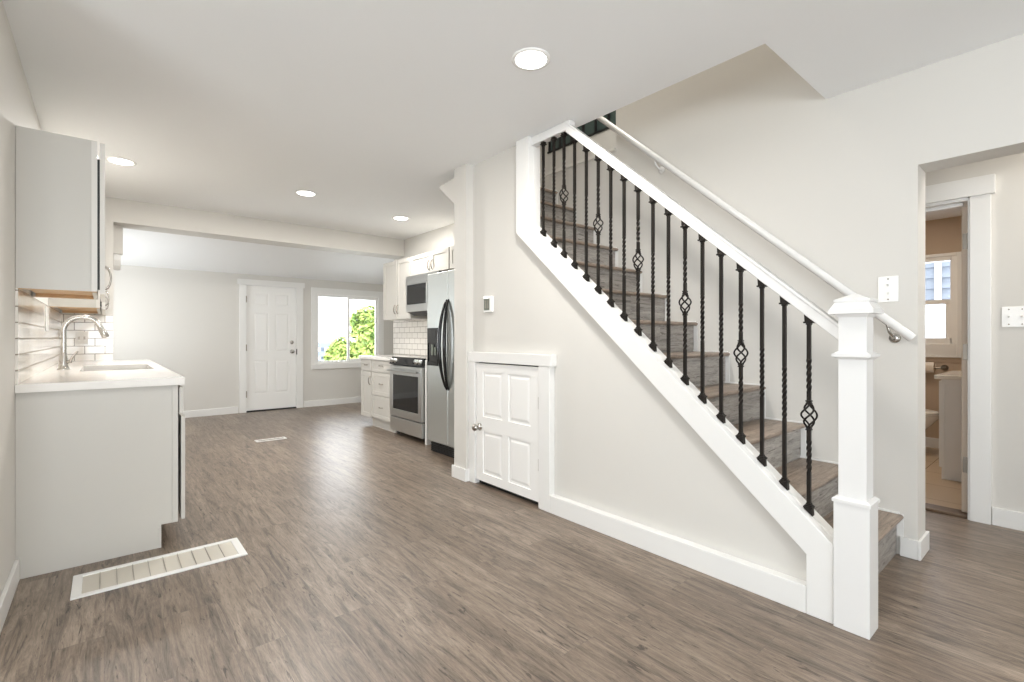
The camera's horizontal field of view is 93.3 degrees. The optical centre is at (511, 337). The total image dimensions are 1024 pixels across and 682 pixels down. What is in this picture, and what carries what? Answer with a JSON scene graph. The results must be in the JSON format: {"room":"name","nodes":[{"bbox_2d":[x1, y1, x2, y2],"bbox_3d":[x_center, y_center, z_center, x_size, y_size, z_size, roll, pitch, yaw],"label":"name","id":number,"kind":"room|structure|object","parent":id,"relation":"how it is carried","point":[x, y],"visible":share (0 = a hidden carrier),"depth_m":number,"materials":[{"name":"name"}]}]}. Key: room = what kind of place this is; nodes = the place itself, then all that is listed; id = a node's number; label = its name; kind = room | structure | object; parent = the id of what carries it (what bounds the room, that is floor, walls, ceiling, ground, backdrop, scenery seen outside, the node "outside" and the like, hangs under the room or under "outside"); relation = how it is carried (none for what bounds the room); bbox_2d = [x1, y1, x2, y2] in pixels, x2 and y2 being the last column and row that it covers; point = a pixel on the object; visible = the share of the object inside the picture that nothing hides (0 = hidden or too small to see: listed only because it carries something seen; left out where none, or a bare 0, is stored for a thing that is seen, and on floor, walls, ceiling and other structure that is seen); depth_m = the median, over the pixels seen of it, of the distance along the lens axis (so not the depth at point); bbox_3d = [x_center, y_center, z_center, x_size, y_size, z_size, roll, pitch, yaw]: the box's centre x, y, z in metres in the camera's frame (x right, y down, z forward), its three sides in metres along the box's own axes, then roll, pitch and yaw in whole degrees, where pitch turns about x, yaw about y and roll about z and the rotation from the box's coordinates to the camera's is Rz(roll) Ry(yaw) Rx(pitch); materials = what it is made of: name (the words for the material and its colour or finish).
{"room":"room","nodes":[
{"label":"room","id":0,"kind":"room"},
{"bbox_2d":[0,0,59,595],"bbox_3d":[-4.844,-0.125,3.013,2.874,2.550,5.850,0,0,-40],"label":"wall","id":1,"kind":"structure","parent":0,"point":[17,107],"depth_m":2.13,"materials":[{"name":"white paint"}]},
{"bbox_2d":[0,559,19,633],"bbox_3d":[-2.100,1.100,1.998,0.016,0.100,0.762,0,0,-40],"label":"baseboard","id":2,"kind":"structure","parent":1,"relation":"attached to","point":[7,595],"depth_m":2.05,"materials":[{"name":"white wood"}]},
{"bbox_2d":[15,288,60,383],"bbox_3d":[-3.311,-0.009,3.431,0.010,0.455,2.984,0,0,-40],"label":"backsplash","id":3,"kind":"structure","parent":1,"relation":"attached to","point":[37,349],"depth_m":2.79,"materials":[{"name":"tile"}]},
{"bbox_2d":[45,306,48,330],"bbox_3d":[-3.273,-0.135,3.401,0.008,0.170,0.180,0,0,-40],"label":"outlet","id":4,"kind":"object","parent":1,"relation":"attached to","point":[46,307],"visible":1,"depth_m":3.35,"materials":[{"name":"white plastic"}]},
{"bbox_2d":[15,125,111,301],"bbox_3d":[-2.439,-0.618,2.665,0.355,0.784,0.681,0,0,-40],"label":"upper cabinet","id":5,"kind":"object","parent":1,"relation":"attached to","point":[60,179],"visible":0.99,"depth_m":2.39,"materials":[{"name":"grey paint"}]},
{"bbox_2d":[48,290,109,314],"bbox_3d":[-3.738,-0.618,4.207,0.355,0.784,1.218,0,0,-40],"label":"upper cabinet","id":6,"kind":"object","parent":1,"relation":"attached to","point":[91,306],"visible":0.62,"depth_m":3.79,"materials":[{"name":"grey paint"}]},
{"bbox_2d":[80,197,403,360],"bbox_3d":[-3.003,-0.125,5.839,3.584,2.550,0.300,0,0,-40],"label":"wall","id":7,"kind":"structure","parent":0,"point":[129,214],"depth_m":5.49,"materials":[{"name":"white paint"}]},
{"bbox_2d":[76,332,87,343],"bbox_3d":[-4.149,0.000,4.660,0.090,0.120,0.006,0,0,-40],"label":"outlet","id":8,"kind":"object","parent":7,"relation":"attached to","point":[81,337],"visible":1,"depth_m":4.66,"materials":[{"name":"white plastic"}]},
{"bbox_2d":[61,313,112,360],"bbox_3d":[-4.122,-0.009,4.693,0.376,0.455,0.010,0,0,-40],"label":"backsplash","id":9,"kind":"structure","parent":7,"relation":"attached to","point":[97,348],"depth_m":4.70,"materials":[{"name":"tile"}]},
{"bbox_2d":[114,254,120,269],"bbox_3d":[-4.106,-0.790,5.021,0.058,0.160,0.090,0,0,-40],"label":"trim","id":10,"kind":"structure","parent":7,"relation":"attached to","point":[117,257],"depth_m":5.00,"materials":[{"name":"white"}]},
{"bbox_2d":[114,225,122,254],"bbox_3d":[-4.096,-1.014,5.023,0.075,0.289,0.120,0,0,-40],"label":"trim","id":11,"kind":"structure","parent":7,"relation":"attached to","point":[118,230],"depth_m":4.98,"materials":[{"name":"white"}]},
{"bbox_2d":[114,265,393,412],"bbox_3d":[-3.976,0.000,7.667,4.800,2.300,0.150,0,0,-40],"label":"wall","id":12,"kind":"structure","parent":0,"point":[185,322],"depth_m":7.06,"materials":[{"name":"white paint"}]},
{"bbox_2d":[237,279,304,412],"bbox_3d":[-3.813,0.121,7.691,0.984,2.058,0.024,0,0,-40],"label":"trim","id":13,"kind":"structure","parent":12,"relation":"attached to","point":[241,282],"depth_m":7.51,"materials":[{"name":"white wood"}]},
{"bbox_2d":[245,284,297,412],"bbox_3d":[-3.851,0.160,7.728,0.766,1.980,0.198,0,0,-40],"label":"door","id":14,"kind":"structure","parent":12,"relation":"in","point":[271,312],"depth_m":7.70,"materials":[{"name":"white paint"}]},
{"bbox_2d":[183,397,360,417],"bbox_3d":[-3.760,1.100,7.741,4.094,0.100,0.016,0,0,-40],"label":"baseboard","id":15,"kind":"structure","parent":12,"relation":"attached to","point":[230,410],"depth_m":7.35,"materials":[{"name":"white wood"}]},
{"bbox_2d":[311,287,383,368],"bbox_3d":[-2.898,-0.163,8.536,1.295,1.375,0.150,0,0,-40],"label":"window","id":16,"kind":"structure","parent":12,"relation":"in","point":[316,292],"depth_m":8.48,"materials":[{"name":"white"}]},
{"bbox_2d":[121,228,393,284],"bbox_3d":[-3.354,-1.250,6.929,4.800,0.540,1.820,0,0,-40],"label":"ceiling","id":17,"kind":"structure","parent":0,"point":[140,247],"depth_m":6.83,"materials":[{"name":"white paint"}]},
{"bbox_2d":[454,164,472,468],"bbox_3d":[-0.036,-0.125,4.291,1.045,2.550,0.208,0,0,-40],"label":"wall","id":18,"kind":"structure","parent":0,"point":[463,175],"depth_m":3.92,"materials":[{"name":"white paint"}]},
{"bbox_2d":[0,402,1023,681],"bbox_3d":[-0.201,1.208,2.969,9.920,0.125,12.200,0,0,-40],"label":"floor","id":19,"kind":"structure","parent":0,"point":[366,560],"depth_m":2.12,"materials":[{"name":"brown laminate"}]},
{"bbox_2d":[15,385,184,578],"bbox_3d":[-2.337,0.706,2.815,0.704,0.888,0.784,0,0,-40],"label":"base cabinet","id":20,"kind":"object","parent":19,"relation":"on","point":[99,473],"visible":0.96,"depth_m":2.47,"materials":[{"name":"grey paint"}]},
{"bbox_2d":[15,359,184,392],"bbox_3d":[-3.051,0.240,3.634,0.665,0.040,3.001,0,0,-40],"label":"countertop","id":21,"kind":"structure","parent":20,"relation":"on","point":[81,375],"depth_m":2.69,"materials":[{"name":"white stone"}]},
{"bbox_2d":[57,315,109,369],"bbox_3d":[-3.057,0.026,3.449,0.282,0.386,0.094,0,0,-40],"label":"faucet","id":22,"kind":"object","parent":21,"relation":"on","point":[63,364],"visible":1,"depth_m":3.39,"materials":[{"name":"silver metal"}]},
{"bbox_2d":[70,537,247,600],"bbox_3d":[-1.753,1.145,2.438,0.695,0.008,0.271,0,0,-40],"label":"floor vent","id":23,"kind":"object","parent":19,"relation":"in","point":[119,576],"visible":1,"depth_m":2.40,"materials":[{"name":"white metal"}]},
{"bbox_2d":[254,437,286,441],"bbox_3d":[-2.721,1.145,5.452,0.315,0.008,0.105,0,0,-40],"label":"floor vent","id":24,"kind":"object","parent":19,"relation":"in","point":[277,438],"visible":1,"depth_m":5.44,"materials":[{"name":"white metal"}]},
{"bbox_2d":[361,359,372,417],"bbox_3d":[-1.693,0.714,6.554,0.660,0.872,0.335,0,0,-40],"label":"base cabinet","id":25,"kind":"object","parent":19,"relation":"on","point":[366,364],"visible":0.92,"depth_m":6.37,"materials":[{"name":"white paint"}]},
{"bbox_2d":[372,360,396,432],"bbox_3d":[-1.437,0.714,6.250,0.660,0.872,0.668,0,0,-40],"label":"base cabinet","id":26,"kind":"object","parent":19,"relation":"on","point":[381,415],"visible":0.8,"depth_m":6.03,"materials":[{"name":"grey paint"}]},
{"bbox_2d":[358,355,423,360],"bbox_3d":[-1.518,0.256,6.352,0.652,0.038,0.928,0,0,-40],"label":"countertop","id":27,"kind":"structure","parent":26,"relation":"on","point":[373,357],"depth_m":6.19,"materials":[{"name":"white stone"}]},
{"bbox_2d":[386,356,426,439],"bbox_3d":[-0.991,0.686,5.682,0.707,0.928,0.764,0,0,-40],"label":"range","id":28,"kind":"object","parent":19,"relation":"on","point":[407,374],"visible":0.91,"depth_m":5.44,"materials":[{"name":"silver metal"}]},
{"bbox_2d":[425,360,430,444],"bbox_3d":[-0.692,0.694,5.397,0.617,0.912,0.035,0,0,-40],"label":"filler panel","id":29,"kind":"object","parent":19,"relation":"on","point":[427,442],"visible":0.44,"depth_m":5.20,"materials":[{"name":"white wood"}]},
{"bbox_2d":[427,270,453,457],"bbox_3d":[-0.336,0.248,4.776,0.809,1.796,0.874,0,0,-40],"label":"refrigerator","id":30,"kind":"object","parent":19,"relation":"on","point":[440,285],"visible":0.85,"depth_m":4.69,"materials":[{"name":"grey metal"}]},
{"bbox_2d":[540,187,903,573],"bbox_3d":[0.824,-0.200,3.352,0.871,2.700,2.830,0,0,-40],"label":"staircase","id":31,"kind":"structure","parent":19,"relation":"on","point":[824,474],"depth_m":3.01,"materials":[{"name":"laminate"}]},
{"bbox_2d":[925,409,938,428],"bbox_3d":[3.857,0.750,4.998,0.450,0.789,0.867,0,0,-40],"label":"toilet","id":32,"kind":"object","parent":19,"relation":"on","point":[931,416],"visible":0.15,"depth_m":4.65,"materials":[{"name":"white ceramic"}]},
{"bbox_2d":[934,371,961,481],"bbox_3d":[3.991,0.716,3.916,0.810,0.857,0.745,0,0,-40],"label":"vanity","id":33,"kind":"object","parent":19,"relation":"on","point":[950,384],"visible":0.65,"depth_m":3.88,"materials":[{"name":"white wood"}]},
{"bbox_2d":[2,0,1023,239],"bbox_3d":[-0.506,-1.480,1.470,7.520,0.160,10.300,0,0,-40],"label":"ceiling","id":34,"kind":"structure","parent":0,"point":[232,107],"depth_m":2.55,"materials":[{"name":"white paint"}]},
{"bbox_2d":[105,156,136,165],"bbox_3d":[-3.092,-1.396,3.820,0.196,0.008,0.196,0,0,-40],"label":"recessed light","id":35,"kind":"object","parent":34,"relation":"in","point":[116,160],"visible":1,"depth_m":3.81,"materials":[{"name":"white plastic"}]},
{"bbox_2d":[295,190,316,195],"bbox_3d":[-1.989,-1.396,4.664,0.196,0.008,0.196,0,0,-40],"label":"recessed light","id":36,"kind":"object","parent":34,"relation":"in","point":[299,192],"visible":1,"depth_m":4.66,"materials":[{"name":"white plastic"}]},
{"bbox_2d":[392,216,409,220],"bbox_3d":[-1.295,-1.396,5.636,0.196,0.008,0.196,0,0,-40],"label":"recessed light","id":37,"kind":"object","parent":34,"relation":"in","point":[402,218],"visible":1,"depth_m":5.63,"materials":[{"name":"white plastic"}]},
{"bbox_2d":[512,47,550,70],"bbox_3d":[0.096,-1.396,2.424,0.196,0.008,0.196,0,0,-40],"label":"recessed light","id":38,"kind":"object","parent":34,"relation":"in","point":[531,58],"visible":1,"depth_m":2.41,"materials":[{"name":"white plastic"}]},
{"bbox_2d":[473,129,805,580],"bbox_3d":[0.574,-1.300,4.441,2.080,4.900,4.748,0,0,-40],"label":"wall","id":39,"kind":"structure","parent":0,"point":[621,449],"depth_m":2.92,"materials":[{"name":"white paint"}]},
{"bbox_2d":[440,178,453,202],"bbox_3d":[-0.524,-1.222,4.140,0.064,0.245,0.262,0,0,-40],"label":"trim","id":40,"kind":"structure","parent":39,"relation":"attached to","point":[447,188],"depth_m":4.10,"materials":[{"name":"white"}]},
{"bbox_2d":[452,464,468,481],"bbox_3d":[-0.404,1.100,3.957,0.085,0.100,0.203,0,0,-40],"label":"baseboard","id":41,"kind":"structure","parent":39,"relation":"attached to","point":[460,473],"depth_m":3.90,"materials":[{"name":"white wood"}]},
{"bbox_2d":[483,296,493,311],"bbox_3d":[-0.183,-0.261,3.743,0.026,0.122,0.110,0,0,-40],"label":"thermostat","id":42,"kind":"object","parent":39,"relation":"attached to","point":[488,302],"visible":1,"depth_m":3.72,"materials":[{"name":"white plastic"}]},
{"bbox_2d":[472,363,537,501],"bbox_3d":[-0.060,0.656,3.534,0.102,0.916,0.732,0,0,-40],"label":"door","id":43,"kind":"structure","parent":39,"relation":"in","point":[506,426],"depth_m":3.52,"materials":[{"name":"white paint"}]},
{"bbox_2d":[468,352,556,512],"bbox_3d":[-0.030,0.630,3.539,0.054,1.040,0.947,0,0,-40],"label":"trim","id":44,"kind":"structure","parent":39,"relation":"attached to","point":[546,363],"depth_m":3.24,"materials":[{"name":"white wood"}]},
{"bbox_2d":[547,110,615,153],"bbox_3d":[0.951,-2.540,5.405,0.050,0.520,1.540,0,0,-40],"label":"window","id":45,"kind":"structure","parent":39,"relation":"in","point":[591,128],"depth_m":5.48,"materials":[{"name":"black glass"}]},
{"bbox_2d":[516,136,832,623],"bbox_3d":[0.703,-0.124,2.725,0.117,2.548,1.958,0,0,-40],"label":"trim","id":46,"kind":"structure","parent":39,"relation":"attached to","point":[813,535],"depth_m":2.41,"materials":[{"name":"white wood"}]},
{"bbox_2d":[531,120,883,639],"bbox_3d":[0.782,-0.124,2.617,0.150,2.547,1.968,0,0,-40],"label":"stair railing","id":47,"kind":"object","parent":46,"relation":"on","point":[855,507],"visible":1,"depth_m":2.05,"materials":[{"name":"white wood"}]},
{"bbox_2d":[559,185,568,204],"bbox_3d":[0.339,-0.932,3.151,0.059,0.127,0.059,0,0,-7],"label":"basket","id":48,"kind":"object","parent":47,"relation":"on","point":[563,186],"depth_m":3.14,"materials":[{"name":"black metal"}]},
{"bbox_2d":[593,214,603,234],"bbox_3d":[0.524,-0.688,2.932,0.059,0.127,0.059,0,0,-7],"label":"basket","id":49,"kind":"object","parent":47,"relation":"on","point":[598,232],"depth_m":2.92,"materials":[{"name":"black metal"}]},
{"bbox_2d":[632,249,643,271],"bbox_3d":[0.709,-0.434,2.713,0.059,0.127,0.059,0,0,-7],"label":"basket","id":50,"kind":"object","parent":47,"relation":"on","point":[637,251],"depth_m":2.71,"materials":[{"name":"black metal"}]},
{"bbox_2d":[678,291,691,314],"bbox_3d":[0.893,-0.180,2.494,0.059,0.127,0.059,0,0,-7],"label":"basket","id":51,"kind":"object","parent":47,"relation":"on","point":[684,293],"depth_m":2.49,"materials":[{"name":"black metal"}]},
{"bbox_2d":[733,340,748,366],"bbox_3d":[1.078,0.073,2.275,0.059,0.127,0.059,0,0,-7],"label":"basket","id":52,"kind":"object","parent":47,"relation":"on","point":[740,342],"depth_m":2.27,"materials":[{"name":"black metal"}]},
{"bbox_2d":[800,400,817,430],"bbox_3d":[1.263,0.328,2.054,0.059,0.127,0.059,0,0,-7],"label":"basket","id":53,"kind":"object","parent":47,"relation":"on","point":[808,403],"depth_m":2.05,"materials":[{"name":"black metal"}]},
{"bbox_2d":[550,494,805,612],"bbox_3d":[0.754,1.093,2.611,0.049,0.115,1.520,0,0,-40],"label":"baseboard","id":54,"kind":"structure","parent":39,"relation":"attached to","point":[779,587],"depth_m":2.41,"materials":[{"name":"white wood"}]},
{"bbox_2d":[394,34,1023,553],"bbox_3d":[1.573,-1.300,3.293,0.190,4.900,10.130,0,0,-40],"label":"wall","id":55,"kind":"structure","parent":0,"point":[839,180],"depth_m":2.88,"materials":[{"name":"white paint"}]},
{"bbox_2d":[383,257,426,320],"bbox_3d":[-1.411,-0.633,6.452,0.360,0.777,0.777,0,0,-40],"label":"upper cabinet","id":56,"kind":"object","parent":55,"relation":"attached to","point":[395,273],"visible":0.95,"depth_m":6.37,"materials":[{"name":"grey paint"}]},
{"bbox_2d":[393,320,426,355],"bbox_3d":[-1.014,-0.004,6.253,0.011,0.480,2.269,0,0,-40],"label":"backsplash","id":57,"kind":"structure","parent":55,"relation":"attached to","point":[409,337],"depth_m":6.72,"materials":[{"name":"tile"}]},
{"bbox_2d":[411,247,453,275],"bbox_3d":[-0.875,-0.895,5.816,0.360,0.254,0.880,0,0,-40],"label":"upper cabinet","id":58,"kind":"object","parent":55,"relation":"attached to","point":[439,259],"visible":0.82,"depth_m":5.65,"materials":[{"name":"grey paint"}]},
{"bbox_2d":[406,270,442,315],"bbox_3d":[-0.941,-0.521,5.836,0.432,0.482,0.758,0,0,-40],"label":"microwave","id":59,"kind":"object","parent":58,"relation":"attached to","point":[416,285],"visible":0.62,"depth_m":5.80,"materials":[{"name":"silver metal"}]},
{"bbox_2d":[450,245,453,268],"bbox_3d":[-0.222,-0.895,5.041,0.360,0.254,1.115,0,0,-40],"label":"upper cabinet","id":60,"kind":"object","parent":55,"relation":"attached to","point":[451,247],"visible":0.16,"depth_m":5.34,"materials":[{"name":"grey paint"}]},
{"bbox_2d":[540,147,615,177],"bbox_3d":[0.632,-1.562,4.406,0.215,0.025,0.915,0,0,-40],"label":"trim","id":61,"kind":"structure","parent":55,"relation":"on","point":[614,148],"depth_m":4.34,"materials":[{"name":"white wood"}]},
{"bbox_2d":[555,190,903,536],"bbox_3d":[1.160,-0.164,3.624,0.012,2.428,2.812,0,0,-40],"label":"trim","id":62,"kind":"structure","parent":55,"relation":"attached to","point":[900,526],"depth_m":3.21,"materials":[{"name":"white wood"}]},
{"bbox_2d":[597,116,915,342],"bbox_3d":[1.407,-0.917,3.274,0.086,1.888,2.077,0,0,-40],"label":"wall handrail","id":63,"kind":"object","parent":55,"relation":"attached to","point":[884,318],"visible":0.97,"depth_m":3.02,"materials":[{"name":"white wood"}]},
{"bbox_2d":[878,276,898,301],"bbox_3d":[2.022,-0.263,2.598,0.018,0.138,0.090,0,0,-40],"label":"light switch","id":64,"kind":"object","parent":55,"relation":"attached to","point":[888,286],"visible":1,"depth_m":2.60,"materials":[{"name":"white plastic"}]},
{"bbox_2d":[900,530,928,560],"bbox_3d":[1.300,1.100,3.610,0.216,0.100,2.755,0,0,-40],"label":"baseboard","id":65,"kind":"structure","parent":55,"relation":"attached to","point":[909,548],"depth_m":2.52,"materials":[{"name":"white wood"}]},
{"bbox_2d":[925,216,961,437],"bbox_3d":[3.766,-0.050,4.089,2.410,2.400,2.400,0,0,-40],"label":"wall","id":66,"kind":"structure","parent":0,"point":[944,235],"depth_m":5.00,"materials":[{"name":"beige paint"}]},
{"bbox_2d":[925,437,938,448],"bbox_3d":[4.590,1.092,4.784,0.014,0.104,2.160,0,0,-40],"label":"baseboard","id":67,"kind":"structure","parent":66,"relation":"attached to","point":[929,442],"depth_m":5.03,"materials":[{"name":"white"}]},
{"bbox_2d":[934,365,948,370],"bbox_3d":[4.362,0.305,4.996,0.088,0.060,0.220,0,0,-40],"label":"toilet paper holder","id":68,"kind":"object","parent":66,"relation":"attached to","point":[943,367],"visible":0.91,"depth_m":4.94,"materials":[{"name":"silver"}]},
{"bbox_2d":[925,362,934,372],"bbox_3d":[4.317,0.305,5.011,0.110,0.110,0.100,0,0,-40],"label":"toilet paper","id":69,"kind":"object","parent":68,"relation":"on","point":[929,366],"visible":0.64,"depth_m":4.97,"materials":[{"name":"beige paper"}]},
{"bbox_2d":[925,251,961,357],"bbox_3d":[4.333,-0.335,5.142,0.125,1.070,1.000,0,0,-40],"label":"window","id":70,"kind":"structure","parent":66,"relation":"in","point":[943,318],"depth_m":4.95,"materials":[{"name":"white"}]},
{"bbox_2d":[925,359,961,361],"bbox_3d":[4.591,0.233,4.784,0.012,0.025,2.160,0,0,-40],"label":"trim","id":71,"kind":"structure","parent":66,"relation":"attached to","point":[931,360],"depth_m":4.97,"materials":[{"name":"beige wood"}]},
{"bbox_2d":[925,503,967,518],"bbox_3d":[2.705,1.141,3.389,0.125,0.018,0.736,0,0,-40],"label":"trim","id":72,"kind":"structure","parent":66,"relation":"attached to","point":[930,507],"depth_m":3.17,"materials":[{"name":"brown wood"}]},
{"bbox_2d":[925,205,967,220],"bbox_3d":[3.766,-1.290,4.089,2.410,0.120,2.400,0,0,-40],"label":"ceiling","id":73,"kind":"structure","parent":0,"point":[957,211],"depth_m":4.77,"materials":[{"name":"white paint"}]},
{"bbox_2d":[925,153,1023,523],"bbox_3d":[2.996,-0.125,2.427,0.890,2.550,6.970,0,0,-40],"label":"wall","id":74,"kind":"structure","parent":0,"point":[1007,204],"depth_m":2.94,"materials":[{"name":"white paint"}]},
{"bbox_2d":[925,174,995,524],"bbox_3d":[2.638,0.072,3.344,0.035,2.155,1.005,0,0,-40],"label":"trim","id":75,"kind":"structure","parent":74,"relation":"attached to","point":[979,190],"depth_m":3.01,"materials":[{"name":"white wood"}]},
{"bbox_2d":[962,206,967,512],"bbox_3d":[3.205,0.139,3.352,0.738,1.978,0.039,0,0,-40],"label":"door","id":76,"kind":"structure","parent":74,"relation":"in","point":[964,209],"depth_m":3.12,"materials":[{"name":"beige paint"}]},
{"bbox_2d":[992,507,1023,530],"bbox_3d":[3.262,1.095,2.618,0.015,0.110,6.800,0,0,-40],"label":"baseboard","id":77,"kind":"structure","parent":74,"relation":"attached to","point":[1006,518],"depth_m":2.92,"materials":[{"name":"white wood"}]},
{"bbox_2d":[1002,306,1023,326],"bbox_3d":[3.023,-0.128,2.900,0.018,0.122,0.118,0,0,-40],"label":"light switch","id":78,"kind":"object","parent":74,"relation":"attached to","point":[1011,316],"visible":1,"depth_m":2.91,"materials":[{"name":"white plastic"}]},
{"label":"outside","id":79,"kind":"structure","parent":0,"visible":0},
{"bbox_3d":[-12.600,1.575,21.160,32.000,0.150,31.400,0,0,-40],"label":"floor","id":80,"kind":"structure","parent":79,"visible":0},
{"bbox_2d":[318,343,330,360],"bbox_3d":[-6.318,0.825,15.645,6.500,1.350,0.250,0,0,-40],"label":"fence","id":81,"kind":"object","parent":80,"relation":"on","point":[322,346],"visible":0.05,"depth_m":15.67,"materials":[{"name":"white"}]},
{"bbox_2d":[323,336,359,360],"bbox_3d":[-4.616,0.738,13.330,1.190,1.567,0.894,0,0,-40],"label":"bush","id":82,"kind":"object","parent":80,"relation":"on","point":[337,350],"visible":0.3,"depth_m":13.13,"materials":[{"name":"green plant"}]},
{"bbox_2d":[350,305,374,358],"bbox_3d":[-2.843,0.324,12.158,2.478,2.451,1.620,0,0,-40],"label":"bush","id":83,"kind":"object","parent":80,"relation":"on","point":[362,322],"visible":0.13,"depth_m":11.55,"materials":[{"name":"green plant"}]},
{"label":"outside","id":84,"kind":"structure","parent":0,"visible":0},
{"bbox_2d":[925,261,949,299],"bbox_3d":[6.003,-0.420,7.674,0.130,3.840,10.000,0,0,-40],"label":"house","id":85,"kind":"structure","parent":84,"point":[937,275],"depth_m":7.18,"materials":[{"name":"blue"}]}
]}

